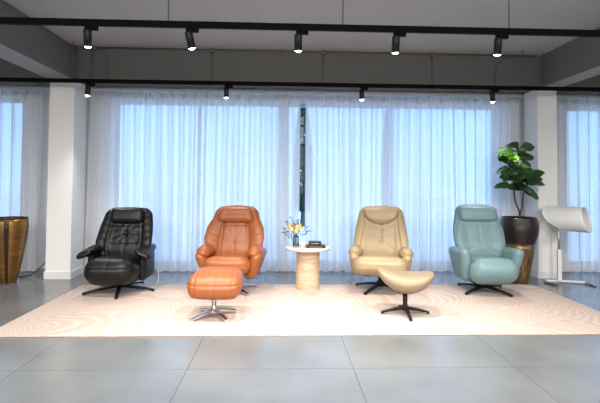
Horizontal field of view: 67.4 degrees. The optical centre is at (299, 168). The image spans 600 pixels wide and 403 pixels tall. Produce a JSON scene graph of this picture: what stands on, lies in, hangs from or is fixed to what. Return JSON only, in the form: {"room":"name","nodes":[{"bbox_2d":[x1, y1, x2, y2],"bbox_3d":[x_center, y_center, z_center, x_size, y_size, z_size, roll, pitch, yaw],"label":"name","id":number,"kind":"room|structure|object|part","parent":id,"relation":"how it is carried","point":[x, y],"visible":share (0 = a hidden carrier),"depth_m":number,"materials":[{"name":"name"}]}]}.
{"room":"store","nodes":[
{"label":"store","id":0,"kind":"room"},
{"bbox_2d":[45,83,86,271],"bbox_3d":[-3.312,0.144,6.397,0.335,2.740,0.400,1,-2,-2],"label":"column","id":1,"kind":"structure","parent":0,"point":[68,101],"depth_m":6.22,"materials":[{"name":"white paint"}]},
{"bbox_2d":[0,58,49,83],"bbox_3d":[-5.344,-1.478,6.288,3.765,0.460,0.320,1,-2,-2],"label":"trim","id":2,"kind":"structure","parent":1,"relation":"attached to","point":[7,69],"depth_m":6.18,"materials":[{"name":"grey paint"}]},
{"bbox_2d":[0,0,73,77],"bbox_3d":[-3.099,-1.611,1.192,0.335,0.460,10.920,1,-2,-2],"label":"beam","id":3,"kind":"structure","parent":1,"relation":"attached to","point":[31,48],"depth_m":5.31,"materials":[{"name":"grey paint"}]},
{"bbox_2d":[0,1,80,49],"bbox_3d":[-2.933,-1.767,2.695,0.110,0.050,7.501,1,-2,-2],"label":"conduit pipe","id":4,"kind":"object","parent":1,"relation":"attached to","point":[1,2],"visible":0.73,"depth_m":5.41,"materials":[{"name":"grey metal"}]},
{"bbox_2d":[44,266,83,278],"bbox_3d":[-3.323,1.463,6.351,0.363,0.100,0.414,1,-2,-2],"label":"baseboard","id":5,"kind":"structure","parent":1,"relation":"attached to","point":[47,275],"depth_m":6.15,"materials":[{"name":"white"}]},
{"bbox_2d":[73,47,540,91],"bbox_3d":[0.164,-1.424,6.496,6.590,0.460,0.320,1,-2,-2],"label":"beam","id":6,"kind":"structure","parent":1,"relation":"attached to","point":[136,64],"depth_m":6.34,"materials":[{"name":"grey paint"}]},
{"bbox_2d":[76,48,78,78],"bbox_3d":[-3.067,-1.451,6.202,0.026,0.420,0.026,0,-2,20],"label":"conduit pipe","id":7,"kind":"object","parent":6,"relation":"attached to","point":[77,59],"visible":1,"depth_m":6.19,"materials":[{"name":"grey metal"}]},
{"bbox_2d":[98,48,107,78],"bbox_3d":[-2.718,-1.454,6.215,0.138,0.434,0.020,1,-2,-2],"label":"conduit pipe","id":8,"kind":"object","parent":6,"relation":"attached to","point":[98,48],"visible":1,"depth_m":6.21,"materials":[{"name":"grey metal"}]},
{"bbox_2d":[211,52,212,80],"bbox_3d":[-1.223,-1.433,6.271,0.015,0.420,0.015,1,-2,-25],"label":"conduit pipe","id":9,"kind":"object","parent":6,"relation":"attached to","point":[212,52],"visible":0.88,"depth_m":6.26,"materials":[{"name":"grey metal"}]},
{"bbox_2d":[81,47,533,56],"bbox_3d":[0.177,-1.644,6.331,6.400,0.020,0.020,1,-2,-2],"label":"conduit pipe","id":10,"kind":"object","parent":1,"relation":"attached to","point":[81,47],"visible":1,"depth_m":6.33,"materials":[{"name":"grey metal"}]},
{"bbox_2d":[322,54,323,82],"bbox_3d":[0.325,-1.418,6.330,0.015,0.420,0.015,1,-2,-25],"label":"conduit pipe","id":11,"kind":"object","parent":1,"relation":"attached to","point":[323,54],"visible":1,"depth_m":6.32,"materials":[{"name":"grey metal"}]},
{"bbox_2d":[431,56,432,84],"bbox_3d":[1.874,-1.403,6.388,0.015,0.420,0.015,1,-2,-25],"label":"conduit pipe","id":12,"kind":"object","parent":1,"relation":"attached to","point":[431,56],"visible":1,"depth_m":6.38,"materials":[{"name":"grey metal"}]},
{"bbox_2d":[495,56,514,85],"bbox_3d":[2.928,-1.402,6.428,0.298,0.439,0.018,1,-2,-2],"label":"conduit pipe","id":13,"kind":"object","parent":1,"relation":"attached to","point":[512,56],"visible":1,"depth_m":6.42,"materials":[{"name":"grey metal"}]},
{"bbox_2d":[0,269,599,402],"bbox_3d":[0.185,1.468,1.365,15.100,0.150,11.800,1,-2,-2],"label":"floor","id":14,"kind":"structure","parent":0,"point":[410,368],"depth_m":3.34,"materials":[{"name":"tile"}]},
{"bbox_2d":[0,216,28,283],"bbox_3d":[-3.837,1.069,5.930,0.444,0.854,0.444,1,-2,-2],"label":"planter","id":15,"kind":"object","parent":14,"relation":"on","point":[14,230],"visible":1,"depth_m":5.81,"materials":[{"name":"gold metal"}]},
{"bbox_2d":[18,262,45,276],"bbox_3d":[-3.695,1.356,6.293,0.431,0.306,0.130,1,-2,-24],"label":"power cable","id":16,"kind":"object","parent":14,"relation":"on","point":[45,262],"visible":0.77,"depth_m":6.24,"materials":[{"name":"grey rubber"}]},
{"bbox_2d":[0,284,599,336],"bbox_3d":[0.200,1.494,4.934,5.920,0.012,1.950,1,-2,-2],"label":"area rug","id":17,"kind":"object","parent":14,"relation":"on","point":[269,309],"visible":0.94,"depth_m":4.59,"materials":[{"name":"beige carpet"}]},
{"bbox_2d":[76,207,155,299],"bbox_3d":[-2.187,0.983,5.468,0.849,1.001,0.897,1,-2,-2],"label":"recliner chair","id":18,"kind":"object","parent":17,"relation":"on","point":[123,253],"visible":1,"depth_m":5.52,"materials":[{"name":"black leather"}]},
{"bbox_3d":[-2.505,0.996,5.452,0.181,0.130,0.507,0,-2,2],"label":"armrest","id":19,"kind":"part","parent":18,"relation":"part of","materials":[{"name":"black leather"}]},
{"bbox_3d":[-2.492,1.153,5.538,0.100,0.380,0.440,1,-2,-2],"label":"panel","id":20,"kind":"part","parent":18,"relation":"part of","materials":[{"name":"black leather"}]},
{"bbox_3d":[-2.374,1.440,5.357,0.400,0.079,0.052,2,-2,-34],"label":"leg","id":21,"kind":"part","parent":18,"relation":"part of","materials":[{"name":"black metal"}]},
{"bbox_3d":[-2.186,1.206,5.368,0.600,0.364,0.710,1,-2,-2],"label":"seat","id":22,"kind":"part","parent":18,"relation":"part of","materials":[{"name":"black leather"}]},
{"bbox_3d":[-2.131,1.439,5.269,0.052,0.079,0.400,1,-2,-16],"label":"leg","id":23,"kind":"part","parent":18,"relation":"part of","materials":[{"name":"black metal"}]},
{"bbox_3d":[-2.196,0.853,5.728,0.683,0.719,0.385,1,-2,-2],"label":"backrest","id":24,"kind":"part","parent":18,"relation":"part of","materials":[{"name":"black leather"}]},
{"bbox_3d":[-2.117,1.452,5.687,0.052,0.079,0.400,0,-2,20],"label":"leg","id":25,"kind":"part","parent":18,"relation":"part of","materials":[{"name":"black metal"}]},
{"bbox_3d":[-1.972,1.447,5.473,0.400,0.079,0.052,0,-2,2],"label":"leg","id":26,"kind":"part","parent":18,"relation":"part of","materials":[{"name":"black metal"}]},
{"bbox_3d":[-1.869,1.002,5.476,0.181,0.130,0.507,1,-2,-7],"label":"armrest","id":27,"kind":"part","parent":18,"relation":"part of","materials":[{"name":"black leather"}]},
{"bbox_3d":[-1.892,1.159,5.560,0.100,0.380,0.440,1,-2,-2],"label":"panel","id":28,"kind":"part","parent":18,"relation":"part of","materials":[{"name":"black leather"}]},
{"bbox_2d":[187,266,242,322],"bbox_3d":[-0.826,1.228,4.466,0.520,0.475,0.460,0,-2,1],"label":"footstool","id":29,"kind":"object","parent":17,"relation":"on","point":[213,283],"visible":1,"depth_m":4.29,"materials":[{"name":"orange leather"}]},
{"bbox_3d":[-0.952,1.422,4.373,0.225,0.079,0.056,2,-2,-41],"label":"leg","id":30,"kind":"part","parent":29,"relation":"part of","materials":[{"name":"silver metal"}]},
{"bbox_2d":[187,266,242,299],"bbox_3d":[-0.825,1.125,4.469,0.520,0.268,0.460,0,-2,1],"label":"cushion","id":31,"kind":"object","parent":29,"relation":"on","point":[208,282],"depth_m":4.28,"materials":[{"name":"orange leather"}]},
{"bbox_3d":[-0.765,1.423,4.361,0.056,0.079,0.225,2,-2,-41],"label":"leg","id":32,"kind":"part","parent":29,"relation":"part of","materials":[{"name":"silver metal"}]},
{"bbox_3d":[-0.753,1.429,4.548,0.225,0.079,0.056,2,-2,-41],"label":"leg","id":33,"kind":"part","parent":29,"relation":"part of","materials":[{"name":"silver metal"}]},
{"bbox_2d":[195,205,266,296],"bbox_3d":[-0.834,0.982,5.545,0.803,1.032,0.844,0,-2,3],"label":"recliner chair","id":34,"kind":"object","parent":17,"relation":"on","point":[234,237],"visible":0.84,"depth_m":5.63,"materials":[{"name":"orange leather"}]},
{"bbox_3d":[-1.130,1.161,5.555,0.213,0.340,0.581,0,-2,3],"label":"panel","id":35,"kind":"part","parent":34,"relation":"part of","materials":[{"name":"orange leather"}]},
{"bbox_3d":[-1.140,1.015,5.530,0.190,0.195,0.519,0,-2,3],"label":"armrest","id":36,"kind":"part","parent":34,"relation":"part of","materials":[{"name":"orange leather"}]},
{"bbox_3d":[-0.840,1.160,5.442,0.570,0.273,0.647,0,-2,3],"label":"seat","id":37,"kind":"part","parent":34,"relation":"part of","materials":[{"name":"orange leather"}]},
{"bbox_3d":[-0.822,0.851,5.769,0.756,0.757,0.403,0,-2,3],"label":"backrest","id":38,"kind":"part","parent":34,"relation":"part of","materials":[{"name":"orange leather"}]},
{"bbox_3d":[-0.713,1.455,5.388,0.052,0.079,0.340,2,-2,-41],"label":"leg","id":39,"kind":"part","parent":34,"relation":"part of","materials":[{"name":"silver metal"}]},
{"bbox_3d":[-0.695,1.463,5.656,0.340,0.079,0.052,2,-2,-41],"label":"leg","id":40,"kind":"part","parent":34,"relation":"part of","materials":[{"name":"silver metal"}]},
{"bbox_3d":[-0.541,1.165,5.526,0.213,0.340,0.581,0,-2,3],"label":"panel","id":41,"kind":"part","parent":34,"relation":"part of","materials":[{"name":"orange leather"}]},
{"bbox_3d":[-0.531,1.019,5.500,0.190,0.195,0.519,0,-2,3],"label":"armrest","id":42,"kind":"part","parent":34,"relation":"part of","materials":[{"name":"orange leather"}]},
{"bbox_2d":[285,244,330,290],"bbox_3d":[0.099,1.248,5.693,0.576,0.525,0.576,1,-2,-2],"label":"side table","id":43,"kind":"object","parent":17,"relation":"on","point":[307,259],"visible":0.87,"depth_m":5.56,"materials":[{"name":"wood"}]},
{"bbox_2d":[306,244,325,247],"bbox_3d":[0.193,0.970,5.655,0.235,0.030,0.181,1,-2,-4],"label":"book","id":44,"kind":"object","parent":43,"relation":"on","point":[307,245],"visible":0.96,"depth_m":5.57,"materials":[{"name":"black paper"}]},
{"bbox_2d":[309,240,320,245],"bbox_3d":[0.188,0.932,5.656,0.155,0.045,0.131,0,-2,1],"label":"book","id":45,"kind":"object","parent":44,"relation":"on","point":[311,242],"visible":1,"depth_m":5.59,"materials":[{"name":"black paper"}]},
{"bbox_3d":[-0.052,0.913,5.668,0.076,0.140,0.076,1,-2,-2],"label":"glass vase","id":46,"kind":"object","parent":43,"relation":"on","visible":0},
{"bbox_2d":[282,216,309,245],"bbox_3d":[-0.050,0.781,5.662,0.381,0.371,0.165,1,-2,-2],"label":"flower bouquet","id":47,"kind":"object","parent":46,"relation":"in","point":[294,227],"visible":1,"depth_m":5.67,"materials":[{"name":"beige plant"}]},
{"bbox_2d":[348,206,412,294],"bbox_3d":[1.008,0.998,5.629,0.794,1.036,0.901,0,-2,11],"label":"recliner chair","id":48,"kind":"object","parent":17,"relation":"on","point":[380,237],"visible":0.9,"depth_m":5.76,"materials":[{"name":"beige leather"}]},
{"bbox_3d":[0.722,1.176,5.705,0.163,0.300,0.616,0,-2,11],"label":"panel","id":49,"kind":"part","parent":48,"relation":"part of","materials":[{"name":"beige leather"}]},
{"bbox_3d":[0.705,1.045,5.694,0.174,0.174,0.496,0,-2,11],"label":"armrest","id":50,"kind":"part","parent":48,"relation":"part of","materials":[{"name":"beige leather"}]},
{"bbox_3d":[0.865,1.472,5.766,0.340,0.094,0.052,-1,-2,41],"label":"leg","id":51,"kind":"part","parent":48,"relation":"part of","materials":[{"name":"black metal"}]},
{"bbox_3d":[0.885,1.464,5.498,0.052,0.094,0.340,-1,-2,41],"label":"leg","id":52,"kind":"part","parent":48,"relation":"part of","materials":[{"name":"black metal"}]},
{"bbox_3d":[0.989,1.188,5.533,0.659,0.294,0.717,0,-2,11],"label":"seat","id":53,"kind":"part","parent":48,"relation":"part of","materials":[{"name":"beige leather"}]},
{"bbox_3d":[1.059,0.866,5.893,0.696,0.756,0.372,0,-2,11],"label":"backrest","id":54,"kind":"part","parent":48,"relation":"part of","materials":[{"name":"beige leather"}]},
{"bbox_3d":[1.314,1.047,5.578,0.174,0.174,0.496,0,-2,11],"label":"armrest","id":55,"kind":"part","parent":48,"relation":"part of","materials":[{"name":"beige leather"}]},
{"bbox_3d":[1.301,1.177,5.595,0.163,0.300,0.616,0,-2,11],"label":"panel","id":56,"kind":"part","parent":48,"relation":"part of","materials":[{"name":"beige leather"}]},
{"bbox_2d":[377,265,433,321],"bbox_3d":[1.077,1.251,4.609,0.574,0.470,0.482,0,-2,14],"label":"footstool","id":57,"kind":"object","parent":17,"relation":"on","point":[401,281],"visible":1,"depth_m":4.47,"materials":[{"name":"beige leather"}]},
{"bbox_3d":[0.943,1.445,4.603,0.225,0.079,0.040,0,-2,0],"label":"leg","id":58,"kind":"part","parent":57,"relation":"part of","materials":[{"name":"black metal"}]},
{"bbox_2d":[377,265,433,293],"bbox_3d":[1.078,1.135,4.613,0.574,0.238,0.424,0,-2,14],"label":"cushion","id":59,"kind":"object","parent":57,"relation":"on","point":[401,281],"depth_m":4.45,"materials":[{"name":"beige leather"}]},
{"bbox_3d":[1.076,1.442,4.471,0.040,0.079,0.225,0,-2,0],"label":"leg","id":60,"kind":"part","parent":57,"relation":"part of","materials":[{"name":"black metal"}]},
{"bbox_3d":[1.208,1.448,4.604,0.225,0.079,0.040,0,-2,0],"label":"leg","id":61,"kind":"part","parent":57,"relation":"part of","materials":[{"name":"black metal"}]},
{"bbox_2d":[448,204,523,296],"bbox_3d":[2.303,0.993,5.613,0.770,1.067,0.897,0,-2,3],"label":"recliner chair","id":62,"kind":"object","parent":17,"relation":"on","point":[479,255],"visible":1,"depth_m":5.71,"materials":[{"name":"blue leather"}]},
{"bbox_3d":[2.014,1.177,5.623,0.192,0.424,0.582,0,-2,3],"label":"armrest","id":63,"kind":"part","parent":62,"relation":"part of","materials":[{"name":"blue leather"}]},
{"bbox_3d":[2.188,1.492,5.789,0.052,0.079,0.350,2,-2,-35],"label":"leg","id":64,"kind":"part","parent":62,"relation":"part of","materials":[{"name":"black metal"}]},
{"bbox_3d":[2.141,1.483,5.518,0.350,0.079,0.052,2,-2,-35],"label":"leg","id":65,"kind":"part","parent":62,"relation":"part of","materials":[{"name":"black metal"}]},
{"bbox_3d":[2.318,0.841,5.887,0.642,0.748,0.356,0,-2,3],"label":"backrest","id":66,"kind":"part","parent":62,"relation":"part of","materials":[{"name":"blue leather"}]},
{"bbox_3d":[2.297,1.249,5.522,0.562,0.382,0.731,0,-2,3],"label":"seat","id":67,"kind":"part","parent":62,"relation":"part of","materials":[{"name":"blue leather"}]},
{"bbox_3d":[2.409,1.484,5.473,0.249,0.079,0.302,0,-2,3],"label":"leg","id":68,"kind":"part","parent":62,"relation":"part of","materials":[{"name":"black metal"}]},
{"bbox_3d":[2.589,1.181,5.595,0.192,0.424,0.582,0,-2,3],"label":"armrest","id":69,"kind":"part","parent":62,"relation":"part of","materials":[{"name":"blue leather"}]},
{"bbox_2d":[500,216,539,283],"bbox_3d":[3.027,1.115,6.219,0.514,0.895,0.514,1,-2,-2],"label":"planter","id":70,"kind":"object","parent":14,"relation":"on","point":[522,233],"visible":0.8,"depth_m":6.05,"materials":[{"name":"black ceramic"}]},
{"bbox_2d":[494,142,544,217],"bbox_3d":[3.022,0.180,6.253,0.639,1.141,0.544,1,-2,-29],"label":"fiddle leaf fig","id":71,"kind":"object","parent":70,"relation":"on","point":[527,175],"visible":0.97,"depth_m":6.22,"materials":[{"name":"green plant"}]},
{"bbox_3d":[3.026,1.293,6.214,0.410,0.540,0.410,1,-2,-2],"label":"planter","id":72,"kind":"part","parent":70,"relation":"part of","materials":[{"name":"gold metal"}]},
{"bbox_2d":[542,206,596,286],"bbox_3d":[3.647,1.037,6.100,0.614,1.052,0.420,-1,-2,38],"label":"display stand","id":73,"kind":"object","parent":14,"relation":"on","point":[567,218],"visible":1,"depth_m":6.07,"materials":[{"name":"white plastic"}]},
{"bbox_2d":[542,206,591,232],"bbox_3d":[3.639,0.680,6.123,0.336,0.336,0.545,2,-2,-42],"label":"hood","id":74,"kind":"object","parent":73,"relation":"attached to","point":[567,218],"depth_m":6.03,"materials":[{"name":"white plastic"}]},
{"bbox_2d":[0,90,599,268],"bbox_3d":[-0.019,-0.035,7.159,14.500,3.200,0.200,1,-2,-2],"label":"wall","id":75,"kind":"structure","parent":0,"point":[41,249],"depth_m":6.93,"materials":[{"name":"white paint"}]},
{"bbox_2d":[0,83,599,97],"bbox_3d":[0.000,-1.406,7.005,14.500,0.470,0.190,1,-2,-2],"label":"trim","id":76,"kind":"structure","parent":75,"relation":"attached to","point":[1,84],"depth_m":6.91,"materials":[{"name":"white"}]},
{"bbox_2d":[4,0,599,55],"bbox_3d":[0.213,-1.905,1.466,15.100,0.200,11.800,1,-2,-2],"label":"ceiling","id":77,"kind":"structure","parent":0,"point":[535,14],"depth_m":5.11,"materials":[{"name":"paint"}]},
{"bbox_2d":[0,0,599,36],"bbox_3d":[0.069,-1.458,3.850,14.000,0.553,0.040,1,-2,-2],"label":"track","id":78,"kind":"object","parent":77,"relation":"hanging from","point":[342,27],"visible":1,"depth_m":3.82,"materials":[{"name":"black metal"}]},
{"bbox_2d":[83,25,97,47],"bbox_3d":[-1.757,-1.108,3.782,0.118,0.183,0.086,1,-2,-2],"label":"track spotlight","id":79,"kind":"object","parent":78,"relation":"hanging from","point":[87,31],"visible":1,"depth_m":3.75,"materials":[{"name":"black metal"}]},
{"bbox_2d":[185,27,198,49],"bbox_3d":[-0.917,-1.101,3.814,0.116,0.182,0.086,1,-2,-2],"label":"track spotlight","id":80,"kind":"object","parent":78,"relation":"hanging from","point":[189,32],"visible":1,"depth_m":3.79,"materials":[{"name":"black metal"}]},
{"bbox_3d":[0.067,-1.208,3.843,14.000,0.052,0.040,1,-2,-2],"label":"rail","id":81,"kind":"part","parent":78,"relation":"part of","materials":[{"name":"black metal"}]},
{"bbox_2d":[294,29,307,51],"bbox_3d":[0.011,-1.091,3.849,0.118,0.183,0.086,1,-2,-2],"label":"track spotlight","id":82,"kind":"object","parent":78,"relation":"hanging from","point":[298,36],"visible":1,"depth_m":3.82,"materials":[{"name":"black metal"}]},
{"bbox_3d":[0.369,-1.479,3.862,0.011,0.505,0.011,1,-2,-25],"label":"suspension rod","id":83,"kind":"part","parent":78,"relation":"part of","materials":[{"name":"grey paint"}]},
{"bbox_2d":[391,32,405,53],"bbox_3d":[0.851,-1.083,3.880,0.118,0.183,0.086,1,-2,-2],"label":"track spotlight","id":84,"kind":"object","parent":78,"relation":"hanging from","point":[396,36],"visible":1,"depth_m":3.85,"materials":[{"name":"black metal"}]},
{"bbox_2d":[493,34,508,55],"bbox_3d":[1.745,-1.074,3.914,0.118,0.183,0.086,1,-2,-2],"label":"track spotlight","id":85,"kind":"object","parent":78,"relation":"hanging from","point":[497,50],"visible":1,"depth_m":3.89,"materials":[{"name":"black metal"}]},
{"bbox_3d":[1.818,-1.465,3.917,0.011,0.505,0.011,1,-2,-25],"label":"suspension rod","id":86,"kind":"part","parent":78,"relation":"part of","materials":[{"name":"grey paint"}]},
{"bbox_2d":[0,41,599,91],"bbox_3d":[-0.016,-1.391,6.098,14.000,0.553,0.040,1,-2,-2],"label":"track","id":87,"kind":"object","parent":77,"relation":"hanging from","point":[2,79],"visible":1,"depth_m":6.07,"materials":[{"name":"black metal"}]},
{"bbox_3d":[-3.024,-1.444,5.985,0.011,0.505,0.011,1,-2,-25],"label":"suspension rod","id":88,"kind":"part","parent":87,"relation":"part of","materials":[{"name":"grey paint"}]},
{"bbox_2d":[85,83,94,96],"bbox_3d":[-2.791,-1.050,5.976,0.118,0.184,0.077,1,-2,-2],"label":"track spotlight","id":89,"kind":"object","parent":87,"relation":"hanging from","point":[88,85],"visible":1,"depth_m":5.96,"materials":[{"name":"black metal"}]},
{"bbox_2d":[224,85,232,98],"bbox_3d":[-0.963,-1.033,6.045,0.118,0.184,0.077,1,-2,-2],"label":"track spotlight","id":90,"kind":"object","parent":87,"relation":"hanging from","point":[226,88],"visible":1,"depth_m":6.02,"materials":[{"name":"black metal"}]},
{"bbox_3d":[-0.018,-1.141,6.090,14.000,0.052,0.040,1,-2,-2],"label":"rail","id":91,"kind":"part","parent":87,"relation":"part of","materials":[{"name":"black metal"}]},
{"bbox_2d":[359,87,367,100],"bbox_3d":[0.866,-1.015,6.114,0.118,0.184,0.077,1,-2,-2],"label":"track spotlight","id":92,"kind":"object","parent":87,"relation":"hanging from","point":[361,91],"visible":1,"depth_m":6.09,"materials":[{"name":"black metal"}]},
{"bbox_2d":[490,89,498,102],"bbox_3d":[2.670,-0.998,6.182,0.118,0.184,0.077,1,-2,-2],"label":"track spotlight","id":93,"kind":"object","parent":87,"relation":"hanging from","point":[492,91],"visible":1,"depth_m":6.16,"materials":[{"name":"black metal"}]},
{"bbox_2d":[524,91,557,270],"bbox_3d":[3.581,0.211,6.697,0.285,2.740,0.360,1,-2,-2],"label":"column","id":94,"kind":"structure","parent":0,"point":[540,107],"depth_m":6.54,"materials":[{"name":"white paint"}]},
{"bbox_2d":[91,88,523,97],"bbox_3d":[0.203,-1.153,6.850,6.900,0.040,0.050,1,-2,-2],"label":"rail","id":95,"kind":"object","parent":94,"relation":"attached to","point":[93,89],"visible":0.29,"depth_m":6.82,"materials":[{"name":"grey metal"}]},
{"bbox_2d":[83,90,300,271],"bbox_3d":[-1.616,0.187,6.734,3.242,2.678,0.185,1,-2,-2],"label":"sheer curtain","id":96,"kind":"object","parent":95,"relation":"hanging from","point":[182,158],"visible":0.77,"depth_m":6.75,"materials":[{"name":"grey fabric"}]},
{"bbox_2d":[305,94,519,271],"bbox_3d":[1.738,0.220,6.872,3.325,2.678,0.179,1,-2,-2],"label":"sheer curtain","id":97,"kind":"object","parent":95,"relation":"hanging from","point":[425,158],"visible":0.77,"depth_m":6.87,"materials":[{"name":"grey fabric"}]},
{"bbox_2d":[533,56,538,85],"bbox_3d":[3.381,-1.399,6.445,0.082,0.442,0.036,1,-2,-2],"label":"conduit pipe","id":98,"kind":"object","parent":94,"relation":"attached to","point":[534,57],"visible":0.97,"depth_m":6.43,"materials":[{"name":"grey metal"}]},
{"bbox_2d":[530,269,556,277],"bbox_3d":[3.570,1.531,6.651,0.313,0.100,0.374,1,-2,-2],"label":"baseboard","id":99,"kind":"structure","parent":94,"relation":"attached to","point":[538,274],"depth_m":6.46,"materials":[{"name":"white paint"}]},
{"bbox_2d":[524,27,599,93],"bbox_3d":[3.795,-1.545,1.462,0.285,0.460,10.940,1,-2,-2],"label":"beam","id":100,"kind":"structure","parent":94,"relation":"attached to","point":[577,60],"depth_m":5.82,"materials":[{"name":"grey paint"}]},
{"bbox_2d":[557,75,599,92],"bbox_3d":[5.503,-1.373,6.697,3.525,0.460,0.320,1,-2,-2],"label":"trim","id":101,"kind":"structure","parent":94,"relation":"attached to","point":[594,81],"depth_m":6.48,"materials":[{"name":"grey paint"}]},
{"bbox_3d":[-7.150,-0.273,1.263,0.200,3.200,11.450,1,-2,-2],"label":"wall","id":102,"kind":"structure","parent":0,"visible":0},
{"bbox_2d":[0,86,49,89],"bbox_3d":[-5.393,-1.207,6.639,3.700,0.040,0.050,1,-2,-2],"label":"rail","id":103,"kind":"object","parent":102,"relation":"attached to","point":[1,87],"visible":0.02,"depth_m":6.67,"materials":[{"name":"grey metal"}]},
{"bbox_2d":[0,89,42,271],"bbox_3d":[-5.494,0.150,6.598,3.320,2.678,0.159,1,-2,-2],"label":"sheer curtain","id":104,"kind":"object","parent":103,"relation":"hanging from","point":[20,112],"visible":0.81,"depth_m":6.65,"materials":[{"name":"grey fabric"}]},
{"bbox_3d":[7.539,-0.132,1.817,0.200,3.200,11.450,1,-2,-2],"label":"wall","id":105,"kind":"structure","parent":0,"visible":0},
{"bbox_2d":[557,95,599,98],"bbox_3d":[5.499,-1.102,7.050,3.500,0.040,0.050,1,-2,-2],"label":"rail","id":106,"kind":"object","parent":105,"relation":"attached to","point":[558,96],"visible":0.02,"depth_m":6.98,"materials":[{"name":"grey metal"}]},
{"bbox_2d":[557,98,599,271],"bbox_3d":[5.417,0.256,7.015,3.241,2.678,0.187,1,-2,-2],"label":"sheer curtain","id":107,"kind":"object","parent":106,"relation":"hanging from","point":[578,122],"visible":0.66,"depth_m":6.97,"materials":[{"name":"grey fabric"}]},
{"label":"outside","id":108,"kind":"structure","parent":0,"visible":0},
{"bbox_2d":[299,199,304,243],"bbox_3d":[-1.004,2.284,26.049,60.000,0.280,37.750,1,-2,-2],"label":"ground","id":109,"kind":"structure","parent":108,"point":[302,237],"depth_m":11.60,"materials":[{"name":"white"}]},
{"bbox_2d":[299,107,305,226],"bbox_3d":[0.092,-0.242,14.034,0.698,4.078,0.681,-1,-2,35],"label":"tree","id":110,"kind":"object","parent":109,"relation":"on","point":[303,110],"visible":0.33,"depth_m":13.87,"materials":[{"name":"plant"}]}
]}

